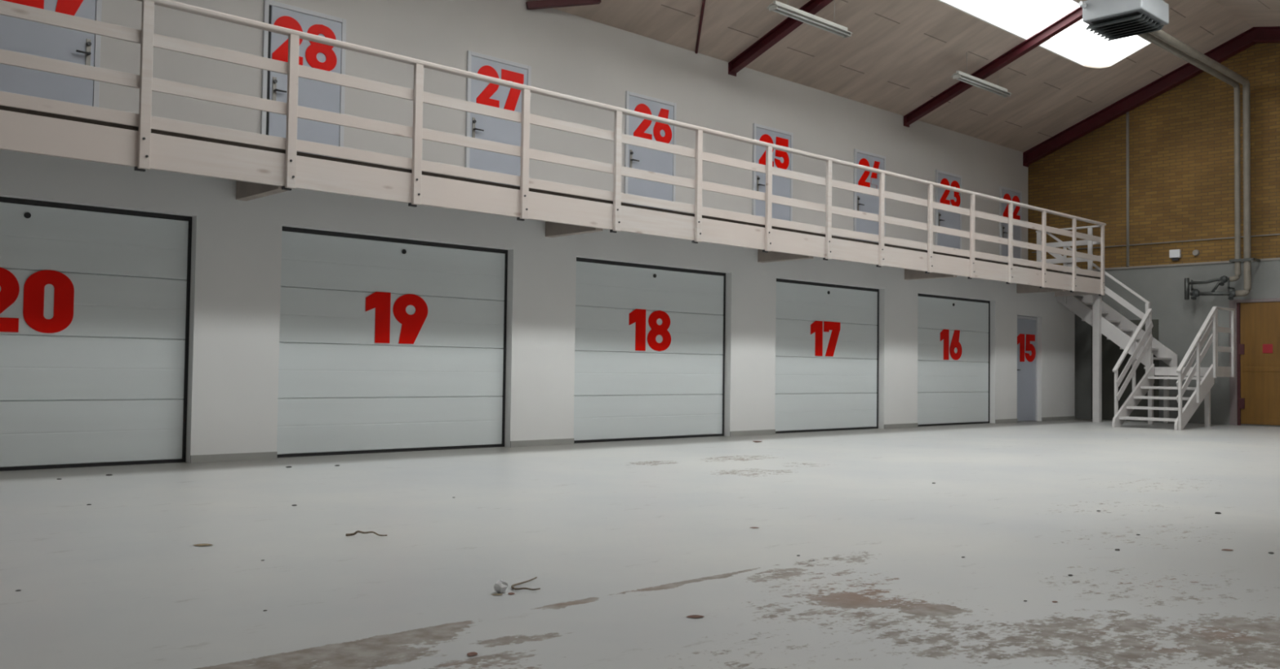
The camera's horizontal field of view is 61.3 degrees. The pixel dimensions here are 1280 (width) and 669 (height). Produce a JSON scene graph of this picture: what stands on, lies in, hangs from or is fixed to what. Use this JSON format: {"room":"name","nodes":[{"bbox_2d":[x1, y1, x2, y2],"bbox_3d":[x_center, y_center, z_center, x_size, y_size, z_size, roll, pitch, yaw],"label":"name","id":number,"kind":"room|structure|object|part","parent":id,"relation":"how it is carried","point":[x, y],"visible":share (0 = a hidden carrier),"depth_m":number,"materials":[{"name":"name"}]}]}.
{"room":"storage warehouse","nodes":[
{"label":"storage warehouse","id":0,"kind":"room"},
{"bbox_2d":[0,0,1027,400],"bbox_3d":[-1.872,-1.755,14.101,28.540,6.200,0.200,3,-3,-43],"label":"wall","id":1,"kind":"structure","parent":0,"point":[566,53],"depth_m":14.92,"materials":[{"name":"white paint"}]},
{"bbox_2d":[0,0,102,106],"bbox_3d":[-5.690,-2.704,10.312,1.010,2.089,0.080,3,-3,-43],"label":"door","id":2,"kind":"structure","parent":1,"relation":"in","point":[16,34],"depth_m":10.38,"materials":[{"name":"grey metal"}]},
{"bbox_3d":[-5.431,-2.749,10.538,0.133,0.025,0.050,3,-3,-43],"label":"handle","id":3,"kind":"part","parent":2,"relation":"part of","materials":[{"name":"metal"}]},
{"bbox_3d":[-5.412,-2.722,10.594,0.044,0.350,0.010,3,-3,-43],"label":"handle plate","id":4,"kind":"part","parent":2,"relation":"part of","materials":[{"name":"metal"}]},
{"bbox_3d":[-5.707,-2.704,10.330,1.010,2.089,0.030,3,-3,-43],"label":"frame","id":5,"kind":"part","parent":2,"relation":"part of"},
{"bbox_2d":[260,0,346,159],"bbox_3d":[-3.762,-2.620,12.136,0.980,2.089,0.080,3,-3,-43],"label":"door","id":6,"kind":"structure","parent":1,"relation":"in","point":[313,94],"depth_m":12.18,"materials":[{"name":"metal"}]},
{"bbox_3d":[-4.029,-2.661,11.902,0.044,0.350,0.010,3,-3,-43],"label":"handle plate","id":7,"kind":"part","parent":6,"relation":"part of","materials":[{"name":"metal"}]},
{"bbox_3d":[-3.970,-2.685,11.919,0.133,0.025,0.050,3,-3,-43],"label":"handle","id":8,"kind":"part","parent":6,"relation":"part of","materials":[{"name":"metal"}]},
{"bbox_2d":[465,50,531,186],"bbox_3d":[-1.816,-2.535,13.976,1.000,2.089,0.080,3,-3,-43],"label":"door","id":9,"kind":"structure","parent":1,"relation":"in","point":[477,126],"depth_m":13.95,"materials":[{"name":"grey metal"}]},
{"bbox_3d":[-2.112,-2.578,13.715,0.044,0.350,0.010,3,-3,-43],"label":"handle plate","id":10,"kind":"part","parent":9,"relation":"part of","materials":[{"name":"metal"}]},
{"bbox_2d":[525,0,601,9],"bbox_3d":[-1.026,-4.457,14.519,1.033,0.298,0.090,1,-2,-20],"label":"roof beam","id":11,"kind":"structure","parent":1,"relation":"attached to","point":[538,4],"depth_m":14.45,"materials":[{"name":"metal"}]},
{"bbox_2d":[623,90,676,210],"bbox_3d":[0.173,-2.447,15.858,1.020,2.089,0.080,3,-3,-43],"label":"door","id":12,"kind":"structure","parent":1,"relation":"in","point":[635,157],"depth_m":15.86,"materials":[{"name":"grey metal"}]},
{"bbox_3d":[-0.130,-2.491,15.590,0.044,0.350,0.010,3,-3,-43],"label":"handle plate","id":13,"kind":"part","parent":12,"relation":"part of","materials":[{"name":"metal"}]},
{"bbox_2d":[751,123,793,221],"bbox_3d":[2.206,-2.358,17.782,1.000,2.089,0.080,3,-3,-43],"label":"door","id":14,"kind":"structure","parent":1,"relation":"in","point":[781,186],"depth_m":17.83,"materials":[{"name":"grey metal"}]},
{"bbox_3d":[1.910,-2.401,17.520,0.044,0.350,0.010,3,-3,-43],"label":"handle plate","id":15,"kind":"part","parent":14,"relation":"part of","materials":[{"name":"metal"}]},
{"bbox_2d":[853,148,885,244],"bbox_3d":[4.207,-2.271,19.674,0.970,2.089,0.080,3,-3,-43],"label":"door","id":16,"kind":"structure","parent":1,"relation":"in","point":[864,202],"depth_m":19.63,"materials":[{"name":"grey metal"}]},
{"bbox_3d":[3.922,-2.313,19.422,0.044,0.350,0.010,3,-3,-43],"label":"handle plate","id":17,"kind":"part","parent":16,"relation":"part of","materials":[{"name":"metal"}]},
{"bbox_2d":[934,169,961,248],"bbox_3d":[6.175,-2.185,21.535,0.950,2.089,0.080,3,-3,-43],"label":"door","id":18,"kind":"structure","parent":1,"relation":"in","point":[943,218],"depth_m":21.54,"materials":[{"name":"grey metal"}]},
{"bbox_2d":[999,186,1022,265],"bbox_3d":[8.012,-2.104,23.273,0.930,2.089,0.080,3,-3,-43],"label":"door","id":19,"kind":"structure","parent":1,"relation":"in","point":[1005,193],"depth_m":23.29,"materials":[{"name":"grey metal"}]},
{"bbox_2d":[0,149,1075,462],"bbox_3d":[-1.583,-0.059,13.294,27.960,2.765,1.320,3,-3,-43],"label":"wall","id":20,"kind":"structure","parent":0,"point":[235,279],"depth_m":12.56,"materials":[{"name":"white paint"}]},
{"bbox_2d":[0,195,191,471],"bbox_3d":[-5.239,-0.003,9.114,2.810,2.285,0.062,3,-3,-43],"label":"door","id":21,"kind":"structure","parent":20,"relation":"in","point":[79,420],"depth_m":9.48,"materials":[{"name":"white metal"}]},
{"bbox_3d":[-5.249,0.835,9.089,2.745,0.552,0.040,3,-3,-43],"label":"panel","id":22,"kind":"part","parent":21,"relation":"part of","materials":[{"name":"metal"}]},
{"bbox_3d":[-5.242,0.281,9.107,2.745,0.552,0.040,3,-3,-43],"label":"panel","id":23,"kind":"part","parent":21,"relation":"part of","materials":[{"name":"metal"}]},
{"bbox_3d":[-5.235,-0.272,9.125,2.745,0.552,0.040,3,-3,-43],"label":"panel","id":24,"kind":"part","parent":21,"relation":"part of","materials":[{"name":"metal"}]},
{"bbox_3d":[-5.228,-0.826,9.143,2.745,0.552,0.040,3,-3,-43],"label":"panel","id":25,"kind":"part","parent":21,"relation":"part of","materials":[{"name":"metal"}]},
{"bbox_2d":[276,226,507,457],"bbox_3d":[-2.596,0.113,11.614,2.810,2.285,0.062,3,-3,-43],"label":"door","id":26,"kind":"structure","parent":20,"relation":"in","point":[344,409],"depth_m":11.51,"materials":[{"name":"white metal"}]},
{"bbox_3d":[-2.606,0.951,11.589,2.745,0.552,0.040,3,-3,-43],"label":"panel","id":27,"kind":"part","parent":26,"relation":"part of","materials":[{"name":"metal"}]},
{"bbox_3d":[-2.599,0.397,11.607,2.745,0.552,0.040,3,-3,-43],"label":"panel","id":28,"kind":"part","parent":26,"relation":"part of","materials":[{"name":"metal"}]},
{"bbox_3d":[-2.592,-0.157,11.625,2.745,0.552,0.040,3,-3,-43],"label":"panel","id":29,"kind":"part","parent":26,"relation":"part of","materials":[{"name":"metal"}]},
{"bbox_3d":[-2.584,-0.711,11.643,2.745,0.552,0.040,3,-3,-43],"label":"panel","id":30,"kind":"part","parent":26,"relation":"part of","materials":[{"name":"metal"}]},
{"bbox_2d":[0,105,1100,296],"bbox_3d":[-1.025,-1.326,13.185,28.537,0.355,2.278,3,-3,-43],"label":"gallery","id":31,"kind":"object","parent":20,"relation":"attached to","point":[258,171],"visible":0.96,"depth_m":10.74,"materials":[{"name":"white wood"}]},
{"bbox_2d":[0,0,1106,295],"bbox_3d":[1.297,-1.809,13.811,21.540,1.432,0.089,3,-3,-43],"label":"gallery railing","id":32,"kind":"object","parent":31,"relation":"attached to","point":[145,82],"visible":1,"depth_m":10.88,"materials":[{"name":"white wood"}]},
{"bbox_3d":[-4.012,-2.029,8.771,0.085,1.375,0.044,3,-3,-43],"label":"post","id":33,"kind":"part","parent":32,"relation":"part of","materials":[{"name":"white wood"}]},
{"bbox_3d":[-3.102,-1.989,9.632,0.085,1.375,0.044,3,-3,-43],"label":"post","id":34,"kind":"part","parent":32,"relation":"part of","materials":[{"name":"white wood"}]},
{"bbox_3d":[-2.166,-1.948,10.517,0.085,1.375,0.044,3,-3,-43],"label":"post","id":35,"kind":"part","parent":32,"relation":"part of","materials":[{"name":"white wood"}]},
{"bbox_3d":[-1.215,-1.906,11.417,0.085,1.375,0.044,3,-3,-43],"label":"post","id":36,"kind":"part","parent":32,"relation":"part of","materials":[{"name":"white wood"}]},
{"bbox_3d":[-0.257,-1.864,12.323,0.085,1.375,0.044,3,-3,-43],"label":"post","id":37,"kind":"part","parent":32,"relation":"part of","materials":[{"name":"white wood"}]},
{"bbox_3d":[1.304,-2.501,13.835,21.540,0.048,0.085,3,-3,-43],"label":"handrail","id":38,"kind":"part","parent":32,"relation":"part of","materials":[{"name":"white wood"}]},
{"bbox_3d":[0.720,-1.821,13.247,0.085,1.375,0.044,3,-3,-43],"label":"post","id":39,"kind":"part","parent":32,"relation":"part of","materials":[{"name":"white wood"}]},
{"bbox_3d":[1.688,-1.779,14.162,0.085,1.375,0.044,3,-3,-43],"label":"post","id":40,"kind":"part","parent":32,"relation":"part of","materials":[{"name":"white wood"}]},
{"bbox_3d":[2.632,-1.738,15.055,0.085,1.375,0.044,3,-3,-43],"label":"post","id":41,"kind":"part","parent":32,"relation":"part of","materials":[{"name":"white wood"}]},
{"bbox_3d":[3.568,-1.697,15.940,0.085,1.375,0.044,3,-3,-43],"label":"post","id":42,"kind":"part","parent":32,"relation":"part of","materials":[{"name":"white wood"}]},
{"bbox_3d":[4.528,-1.655,16.849,0.085,1.375,0.044,3,-3,-43],"label":"post","id":43,"kind":"part","parent":32,"relation":"part of","materials":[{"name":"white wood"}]},
{"bbox_3d":[5.456,-1.614,17.727,0.085,1.375,0.044,3,-3,-43],"label":"post","id":44,"kind":"part","parent":32,"relation":"part of","materials":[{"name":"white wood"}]},
{"bbox_3d":[6.383,-1.573,18.604,0.085,1.375,0.044,3,-3,-43],"label":"post","id":45,"kind":"part","parent":32,"relation":"part of","materials":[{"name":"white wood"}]},
{"bbox_3d":[7.274,-1.534,19.446,0.085,1.375,0.044,3,-3,-43],"label":"post","id":46,"kind":"part","parent":32,"relation":"part of","materials":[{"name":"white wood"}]},
{"bbox_3d":[8.152,-1.496,20.277,0.085,1.375,0.044,3,-3,-43],"label":"post","id":47,"kind":"part","parent":32,"relation":"part of","materials":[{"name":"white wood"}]},
{"bbox_3d":[9.048,-1.457,21.124,0.085,1.375,0.044,3,-3,-43],"label":"post","id":48,"kind":"part","parent":32,"relation":"part of","materials":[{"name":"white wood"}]},
{"bbox_2d":[1035,225,1100,276],"bbox_3d":[8.597,-1.620,21.689,0.085,1.034,1.330,3,-3,-43],"label":"railing","id":49,"kind":"object","parent":31,"relation":"on","point":[1090,228],"visible":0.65,"depth_m":21.67,"materials":[{"name":"wood"}]},
{"bbox_3d":[8.170,-1.594,22.117,0.045,0.999,0.085,3,-3,-43],"label":"post","id":50,"kind":"part","parent":49,"relation":"part of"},
{"bbox_3d":[8.601,-2.119,21.707,0.085,0.035,1.324,3,-3,-43],"label":"handrail","id":51,"kind":"part","parent":49,"relation":"part of","materials":[{"name":"wood"}]},
{"bbox_3d":[8.898,-1.609,21.348,0.045,0.999,0.085,3,-3,-43],"label":"post","id":52,"kind":"part","parent":49,"relation":"part of","materials":[{"name":"wood"}]},
{"bbox_2d":[190,415,1075,462],"bbox_3d":[-1.143,1.278,12.767,27.960,0.070,0.012,3,-3,-43],"label":"baseboard","id":53,"kind":"structure","parent":20,"relation":"attached to","point":[265,455],"depth_m":12.67,"materials":[{"name":"grey paint"}]},
{"bbox_2d":[573,257,725,443],"bbox_3d":[0.143,0.233,14.205,2.835,2.285,0.062,3,-3,-43],"label":"door","id":54,"kind":"structure","parent":20,"relation":"in","point":[613,400],"depth_m":14.14,"materials":[{"name":"white metal"}]},
{"bbox_3d":[0.133,1.071,14.180,2.770,0.552,0.040,3,-3,-43],"label":"panel","id":55,"kind":"part","parent":54,"relation":"part of","materials":[{"name":"metal"}]},
{"bbox_3d":[0.140,0.517,14.198,2.770,0.552,0.040,3,-3,-43],"label":"panel","id":56,"kind":"part","parent":54,"relation":"part of","materials":[{"name":"metal"}]},
{"bbox_3d":[0.148,-0.037,14.216,2.770,0.552,0.040,3,-3,-43],"label":"panel","id":57,"kind":"part","parent":54,"relation":"part of","materials":[{"name":"metal"}]},
{"bbox_3d":[0.155,-0.591,14.234,2.770,0.552,0.040,3,-3,-43],"label":"panel","id":58,"kind":"part","parent":54,"relation":"part of","materials":[{"name":"metal"}]},
{"bbox_2d":[774,278,879,433],"bbox_3d":[2.889,0.353,16.803,2.780,2.285,0.062,3,-3,-43],"label":"door","id":59,"kind":"structure","parent":20,"relation":"in","point":[803,402],"depth_m":16.78,"materials":[{"name":"white metal"}]},
{"bbox_3d":[2.880,1.192,16.778,2.715,0.552,0.040,3,-3,-43],"label":"panel","id":60,"kind":"part","parent":59,"relation":"part of","materials":[{"name":"metal"}]},
{"bbox_3d":[2.887,0.637,16.796,2.715,0.552,0.040,3,-3,-43],"label":"panel","id":61,"kind":"part","parent":59,"relation":"part of","materials":[{"name":"metal"}]},
{"bbox_3d":[2.901,-0.470,16.832,2.715,0.552,0.040,3,-3,-43],"label":"panel","id":62,"kind":"part","parent":59,"relation":"part of","materials":[{"name":"metal"}]},
{"bbox_3d":[2.894,0.084,16.814,2.715,0.552,0.040,3,-3,-43],"label":"panel","id":63,"kind":"part","parent":59,"relation":"part of","materials":[{"name":"metal"}]},
{"bbox_2d":[917,293,990,426],"bbox_3d":[5.574,0.471,19.342,2.635,2.285,0.062,3,-3,-43],"label":"door","id":64,"kind":"structure","parent":20,"relation":"in","point":[955,393],"depth_m":19.34,"materials":[{"name":"white metal"}]},
{"bbox_3d":[5.586,-0.353,19.371,2.570,0.552,0.040,3,-3,-43],"label":"panel","id":65,"kind":"part","parent":64,"relation":"part of","materials":[{"name":"metal"}]},
{"bbox_3d":[5.579,0.201,19.353,2.570,0.552,0.040,3,-3,-43],"label":"panel","id":66,"kind":"part","parent":64,"relation":"part of","materials":[{"name":"metal"}]},
{"bbox_3d":[5.572,0.755,19.335,2.570,0.552,0.040,3,-3,-43],"label":"panel","id":67,"kind":"part","parent":64,"relation":"part of","materials":[{"name":"metal"}]},
{"bbox_3d":[5.564,1.309,19.317,2.570,0.552,0.040,3,-3,-43],"label":"panel","id":68,"kind":"part","parent":64,"relation":"part of","materials":[{"name":"metal"}]},
{"bbox_2d":[1017,315,1037,421],"bbox_3d":[7.539,0.672,21.117,1.000,2.050,0.080,3,-3,-43],"label":"door","id":69,"kind":"structure","parent":20,"relation":"in","point":[1027,328],"depth_m":21.20,"materials":[{"name":"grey metal"}]},
{"bbox_2d":[0,417,1279,668],"bbox_3d":[3.105,1.287,8.698,28.540,0.100,14.400,3,-3,-43],"label":"floor","id":70,"kind":"structure","parent":0,"point":[623,542],"depth_m":5.36,"materials":[{"name":"paint"}]},
{"bbox_2d":[193,542,212,545],"bbox_3d":[-2.198,1.058,5.434,0.078,0.005,0.071,3,-3,-43],"label":"dry leaf","id":71,"kind":"object","parent":70,"relation":"on","point":[202,544],"visible":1,"depth_m":5.44,"materials":[{"name":"plant"}]},
{"bbox_2d":[345,529,386,535],"bbox_3d":[-1.464,1.066,5.792,0.223,0.028,0.040,1,-2,-1],"label":"twig","id":72,"kind":"object","parent":70,"relation":"on","point":[357,531],"visible":1,"depth_m":5.79,"materials":[{"name":"wood"}]},
{"bbox_2d":[466,651,477,656],"bbox_3d":[-0.534,1.016,3.437,0.043,0.002,0.039,3,-3,-43],"label":"dry leaf","id":73,"kind":"object","parent":70,"relation":"on","point":[472,653],"visible":1,"depth_m":3.44,"materials":[{"name":"plant"}]},
{"bbox_2d":[493,579,508,592],"bbox_3d":[-0.567,1.026,4.402,0.052,0.054,0.050,0,-2,31],"label":"paper scrap","id":74,"kind":"object","parent":70,"relation":"on","point":[500,585],"visible":1,"depth_m":4.39,"materials":[{"name":"paper"}]},
{"bbox_2d":[511,576,537,589],"bbox_3d":[-0.496,1.048,4.567,0.030,0.010,0.254,0,-2,16],"label":"twig","id":75,"kind":"object","parent":70,"relation":"on","point":[519,583],"visible":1,"depth_m":4.54,"materials":[{"name":"wood"}]},
{"bbox_2d":[514,586,540,590],"bbox_3d":[-0.462,1.044,4.434,0.107,0.010,0.025,1,-2,-4],"label":"twig","id":76,"kind":"object","parent":70,"relation":"on","point":[521,588],"visible":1,"depth_m":4.43,"materials":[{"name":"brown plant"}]},
{"bbox_2d":[687,614,704,617],"bbox_3d":[0.206,1.044,4.000,0.058,0.003,0.047,3,-3,-43],"label":"dry leaf","id":77,"kind":"object","parent":70,"relation":"on","point":[690,615],"visible":1,"depth_m":4.01,"materials":[{"name":"plant"}]},
{"bbox_2d":[1092,294,1102,422],"bbox_3d":[8.973,0.469,21.205,0.130,2.500,0.130,3,-3,-43],"label":"support post","id":78,"kind":"object","parent":70,"relation":"on","point":[1096,299],"visible":1,"depth_m":21.16,"materials":[{"name":"wood"}]},
{"bbox_2d":[1046,231,1235,430],"bbox_3d":[9.131,-0.280,20.745,3.060,3.971,3.477,3,-3,-43],"label":"staircase","id":79,"kind":"structure","parent":70,"relation":"on","point":[1141,344],"depth_m":20.01,"materials":[{"name":"wood"}]},
{"bbox_3d":[8.560,-1.208,21.763,0.026,1.190,0.060,3,-3,-43],"label":"baluster post","id":80,"kind":"part","parent":79,"relation":"part of","materials":[{"name":"wood"}]},
{"bbox_3d":[8.956,-1.402,21.398,0.050,1.690,2.221,3,-3,-43],"label":"handrail","id":81,"kind":"part","parent":79,"relation":"part of","materials":[{"name":"wood"}]},
{"bbox_3d":[8.553,1.139,19.398,0.070,1.032,0.044,3,-3,-43],"label":"baluster post","id":82,"kind":"part","parent":79,"relation":"part of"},
{"bbox_3d":[9.093,0.092,19.931,1.630,1.216,0.070,3,-3,-43],"label":"handrail","id":83,"kind":"part","parent":79,"relation":"part of","materials":[{"name":"wood"}]},
{"bbox_3d":[9.118,0.655,19.944,0.070,1.150,0.044,3,-3,-43],"label":"baluster post","id":84,"kind":"part","parent":79,"relation":"part of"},
{"bbox_3d":[9.654,0.111,20.539,0.070,1.410,0.064,3,-3,-43],"label":"newel post","id":85,"kind":"part","parent":79,"relation":"part of","materials":[{"name":"wood"}]},
{"bbox_3d":[9.662,0.181,20.468,0.070,1.245,0.044,3,-3,-43],"label":"baluster post","id":86,"kind":"part","parent":79,"relation":"part of","materials":[{"name":"wood"}]},
{"bbox_3d":[9.717,1.183,20.553,0.080,1.049,0.080,3,-3,-43],"label":"landing leg","id":87,"kind":"part","parent":79,"relation":"part of","materials":[{"name":"wood"}]},
{"bbox_3d":[10.269,1.207,21.075,0.080,1.049,0.080,3,-3,-43],"label":"landing leg","id":88,"kind":"part","parent":79,"relation":"part of","materials":[{"name":"wood"}]},
{"bbox_3d":[9.237,1.119,18.472,0.070,1.030,0.044,3,-3,-43],"label":"baluster post","id":89,"kind":"part","parent":79,"relation":"part of","materials":[{"name":"wood"}]},
{"bbox_3d":[9.829,0.072,19.052,1.769,1.215,0.070,3,-3,-43],"label":"handrail","id":90,"kind":"part","parent":79,"relation":"part of","materials":[{"name":"wood"}]},
{"bbox_3d":[9.854,0.637,19.065,0.070,1.148,0.044,3,-3,-43],"label":"baluster post","id":91,"kind":"part","parent":79,"relation":"part of","materials":[{"name":"wood"}]},
{"bbox_3d":[10.412,1.169,19.819,0.080,1.049,0.080,3,-3,-43],"label":"landing leg","id":92,"kind":"part","parent":79,"relation":"part of","materials":[{"name":"wood"}]},
{"bbox_3d":[10.449,0.164,19.637,0.070,1.246,0.044,3,-3,-43],"label":"baluster post","id":93,"kind":"part","parent":79,"relation":"part of","materials":[{"name":"wood"}]},
{"bbox_3d":[10.493,0.149,19.679,0.070,1.240,0.044,3,-3,-43],"label":"baluster post","id":94,"kind":"part","parent":79,"relation":"part of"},
{"bbox_3d":[10.823,-0.476,20.014,0.960,0.040,0.070,3,-3,-43],"label":"handrail","id":95,"kind":"part","parent":79,"relation":"part of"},
{"bbox_3d":[11.139,0.177,20.290,0.070,1.240,0.044,3,-3,-43],"label":"baluster post","id":96,"kind":"part","parent":79,"relation":"part of","materials":[{"name":"wood"}]},
{"bbox_2d":[527,0,1279,151],"bbox_3d":[3.193,-5.395,8.915,28.540,2.078,14.400,3,-3,-43],"label":"ceiling","id":97,"kind":"structure","parent":0,"point":[900,55],"depth_m":18.73,"materials":[{"name":"brown wood"}]},
{"bbox_2d":[695,0,705,53],"bbox_3d":[0.958,-5.244,13.703,0.045,1.692,5.826,1,-2,-2],"label":"brace","id":98,"kind":"object","parent":97,"relation":"attached to","point":[703,1],"visible":1,"depth_m":15.88,"materials":[{"name":"paint"}]},
{"bbox_2d":[728,0,833,76],"bbox_3d":[6.423,-5.109,11.966,0.180,2.123,14.399,3,-3,-43],"label":"roof beam","id":99,"kind":"structure","parent":97,"relation":"attached to","point":[788,24],"depth_m":16.57,"materials":[{"name":"metal"}]},
{"bbox_3d":[1.469,-4.208,17.162,0.180,0.185,0.017,3,-3,-43],"label":"plate","id":100,"kind":"part","parent":99,"relation":"part of","materials":[{"name":"paint"}]},
{"bbox_2d":[766,0,853,38],"bbox_3d":[2.492,-4.765,15.676,1.790,0.532,0.200,3,-3,-43],"label":"tube light","id":101,"kind":"object","parent":97,"relation":"hanging from","point":[777,6],"visible":1,"depth_m":15.61,"materials":[{"name":"white metal"}]},
{"bbox_2d":[951,70,1011,97],"bbox_3d":[6.043,-4.607,19.049,1.790,0.529,0.200,3,-3,-43],"label":"tube light","id":102,"kind":"object","parent":97,"relation":"hanging from","point":[961,76],"visible":0.96,"depth_m":19.00,"materials":[{"name":"white metal"}]},
{"bbox_2d":[903,6,1082,127],"bbox_3d":[10.031,-4.951,15.380,0.180,2.123,14.399,3,-3,-43],"label":"roof beam","id":103,"kind":"structure","parent":97,"relation":"attached to","point":[1076,15],"depth_m":19.18,"materials":[{"name":"metal"}]},
{"bbox_3d":[5.077,-4.050,20.576,0.180,0.185,0.017,3,-3,-43],"label":"plate","id":104,"kind":"part","parent":103,"relation":"part of","materials":[{"name":"paint"}]},
{"bbox_2d":[937,0,1151,66],"bbox_3d":[2.630,-5.622,14.260,18.050,0.600,1.010,3,-3,-43],"label":"window","id":105,"kind":"structure","parent":97,"relation":"attached to","point":[1023,19],"depth_m":18.79,"materials":[{"name":"white"}]},
{"bbox_2d":[1078,0,1168,41],"bbox_3d":[7.658,-5.390,17.101,1.211,1.150,0.929,3,-3,-43],"label":"heater","id":106,"kind":"object","parent":97,"relation":"hanging from","point":[1113,20],"visible":1,"depth_m":16.92,"materials":[{"name":"grey metal"}]},
{"bbox_3d":[7.393,-4.878,16.855,0.121,0.104,0.850,3,-3,-43],"label":"louvre blade","id":107,"kind":"part","parent":106,"relation":"part of","materials":[{"name":"metal"}]},
{"bbox_3d":[7.491,-4.874,16.948,0.121,0.104,0.850,3,-3,-43],"label":"louvre blade","id":108,"kind":"part","parent":106,"relation":"part of","materials":[{"name":"metal"}]},
{"bbox_3d":[7.589,-4.870,17.041,0.121,0.104,0.850,3,-3,-43],"label":"louvre blade","id":109,"kind":"part","parent":106,"relation":"part of","materials":[{"name":"metal"}]},
{"bbox_3d":[7.687,-4.865,17.133,0.121,0.104,0.850,3,-3,-43],"label":"louvre blade","id":110,"kind":"part","parent":106,"relation":"part of","materials":[{"name":"metal"}]},
{"bbox_3d":[7.785,-4.861,17.226,0.121,0.104,0.850,3,-3,-43],"label":"louvre blade","id":111,"kind":"part","parent":106,"relation":"part of","materials":[{"name":"metal"}]},
{"bbox_3d":[7.883,-4.857,17.319,0.121,0.104,0.850,3,-3,-43],"label":"louvre blade","id":112,"kind":"part","parent":106,"relation":"part of","materials":[{"name":"metal"}]},
{"bbox_3d":[7.981,-4.853,17.412,0.121,0.104,0.850,3,-3,-43],"label":"louvre blade","id":113,"kind":"part","parent":106,"relation":"part of","materials":[{"name":"metal"}]},
{"bbox_2d":[1138,32,1240,281],"bbox_3d":[9.708,-2.970,19.024,4.542,3.791,0.187,3,-3,-43],"label":"pipe","id":114,"kind":"object","parent":106,"relation":"attached to","point":[1147,36],"visible":0.99,"depth_m":20.45,"materials":[{"name":"metal"}]},
{"bbox_2d":[1149,30,1251,296],"bbox_3d":[9.808,-2.841,18.920,4.552,4.111,0.252,3,-3,-43],"label":"pipe","id":115,"kind":"object","parent":106,"relation":"attached to","point":[1161,34],"visible":0.95,"depth_m":20.32,"materials":[{"name":"metal"}]},
{"bbox_2d":[1229,257,1260,262],"bbox_3d":[11.460,-1.399,20.471,0.344,0.050,0.430,3,-3,-43],"label":"clamp","id":116,"kind":"object","parent":115,"relation":"attached to","point":[1232,260],"visible":0.93,"depth_m":20.35,"materials":[{"name":"metal"}]},
{"bbox_2d":[1022,26,1279,167],"bbox_3d":[13.465,-4.748,18.627,0.230,2.228,14.399,3,-3,-43],"label":"roof beam","id":117,"kind":"structure","parent":97,"relation":"attached to","point":[1255,35],"depth_m":21.93,"materials":[{"name":"metal"}]},
{"bbox_3d":[8.511,-3.847,23.823,0.230,0.290,0.017,3,-3,-43],"label":"plate","id":118,"kind":"part","parent":117,"relation":"part of","materials":[{"name":"paint"}]},
{"bbox_2d":[1027,43,1279,426],"bbox_3d":[13.627,-2.155,18.729,0.300,7.705,14.400,3,-3,-43],"label":"wall","id":119,"kind":"structure","parent":0,"point":[1181,140],"depth_m":21.55,"materials":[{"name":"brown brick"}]},
{"bbox_2d":[1091,319,1159,421],"bbox_3d":[9.967,0.735,22.230,0.019,2.060,1.360,3,-3,-43],"label":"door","id":120,"kind":"structure","parent":119,"relation":"in","point":[1111,352],"depth_m":22.35,"materials":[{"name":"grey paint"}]},
{"bbox_2d":[1125,111,1128,266],"bbox_3d":[10.061,-3.044,22.285,0.055,3.280,0.055,1,-2,-21],"label":"conduit","id":121,"kind":"object","parent":119,"relation":"attached to","point":[1126,113],"visible":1,"depth_m":22.26,"materials":[{"name":"plastic"}]},
{"bbox_2d":[1031,233,1279,253],"bbox_3d":[13.499,-1.908,18.603,0.028,0.028,14.200,3,-3,-43],"label":"conduit","id":122,"kind":"object","parent":119,"relation":"attached to","point":[1272,233],"visible":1,"depth_m":21.53,"materials":[{"name":"plastic"}]},
{"bbox_2d":[1057,257,1279,271],"bbox_3d":[13.498,-1.448,18.593,0.030,0.040,14.400,3,-3,-43],"label":"trim","id":123,"kind":"structure","parent":119,"relation":"attached to","point":[1278,258],"depth_m":21.53,"materials":[{"name":"plastic"}]},
{"bbox_2d":[1168,248,1181,260],"bbox_3d":[10.673,-1.582,21.541,0.089,0.215,0.200,3,-3,-43],"label":"junction box","id":124,"kind":"object","parent":119,"relation":"attached to","point":[1175,254],"visible":1,"depth_m":21.51,"materials":[{"name":"white plastic"}]},
{"bbox_2d":[1192,249,1199,256],"bbox_3d":[10.947,-1.609,21.277,0.054,0.130,0.130,3,-3,-43],"label":"sensor","id":125,"kind":"object","parent":119,"relation":"attached to","point":[1195,252],"visible":1,"depth_m":21.25,"materials":[{"name":"plastic"}]},
{"bbox_2d":[1184,275,1235,300],"bbox_3d":[11.030,-0.880,20.855,0.467,0.484,0.935,3,-3,-43],"label":"valve manifold","id":126,"kind":"object","parent":119,"relation":"attached to","point":[1194,293],"visible":1,"depth_m":20.80,"materials":[{"name":"metal"}]},
{"bbox_2d":[1229,297,1279,425],"bbox_3d":[12.334,0.514,19.717,0.050,2.400,2.890,3,-3,-43],"label":"door","id":127,"kind":"structure","parent":119,"relation":"in","point":[1255,388],"depth_m":20.44,"materials":[{"name":"brown wood"}]},
{"bbox_3d":[11.385,0.535,20.719,0.050,2.400,0.130,3,-3,-43],"label":"frame","id":128,"kind":"part","parent":127,"relation":"part of","materials":[{"name":"grey paint"}]},
{"bbox_3d":[11.891,1.633,20.122,0.005,0.100,1.240,3,-3,-43],"label":"rail","id":129,"kind":"part","parent":127,"relation":"part of","materials":[{"name":"wood"}]},
{"bbox_3d":[11.904,0.648,20.154,0.005,0.090,1.240,3,-3,-43],"label":"rail","id":130,"kind":"part","parent":127,"relation":"part of","materials":[{"name":"wood"}]},
{"bbox_2d":[1262,343,1272,352],"bbox_3d":[11.790,0.266,20.288,0.011,0.170,0.170,3,-3,-43],"label":"safety sign","id":131,"kind":"object","parent":127,"relation":"attached to","point":[1267,348],"visible":1,"depth_m":20.28,"materials":[{"name":"plastic"}]}
]}

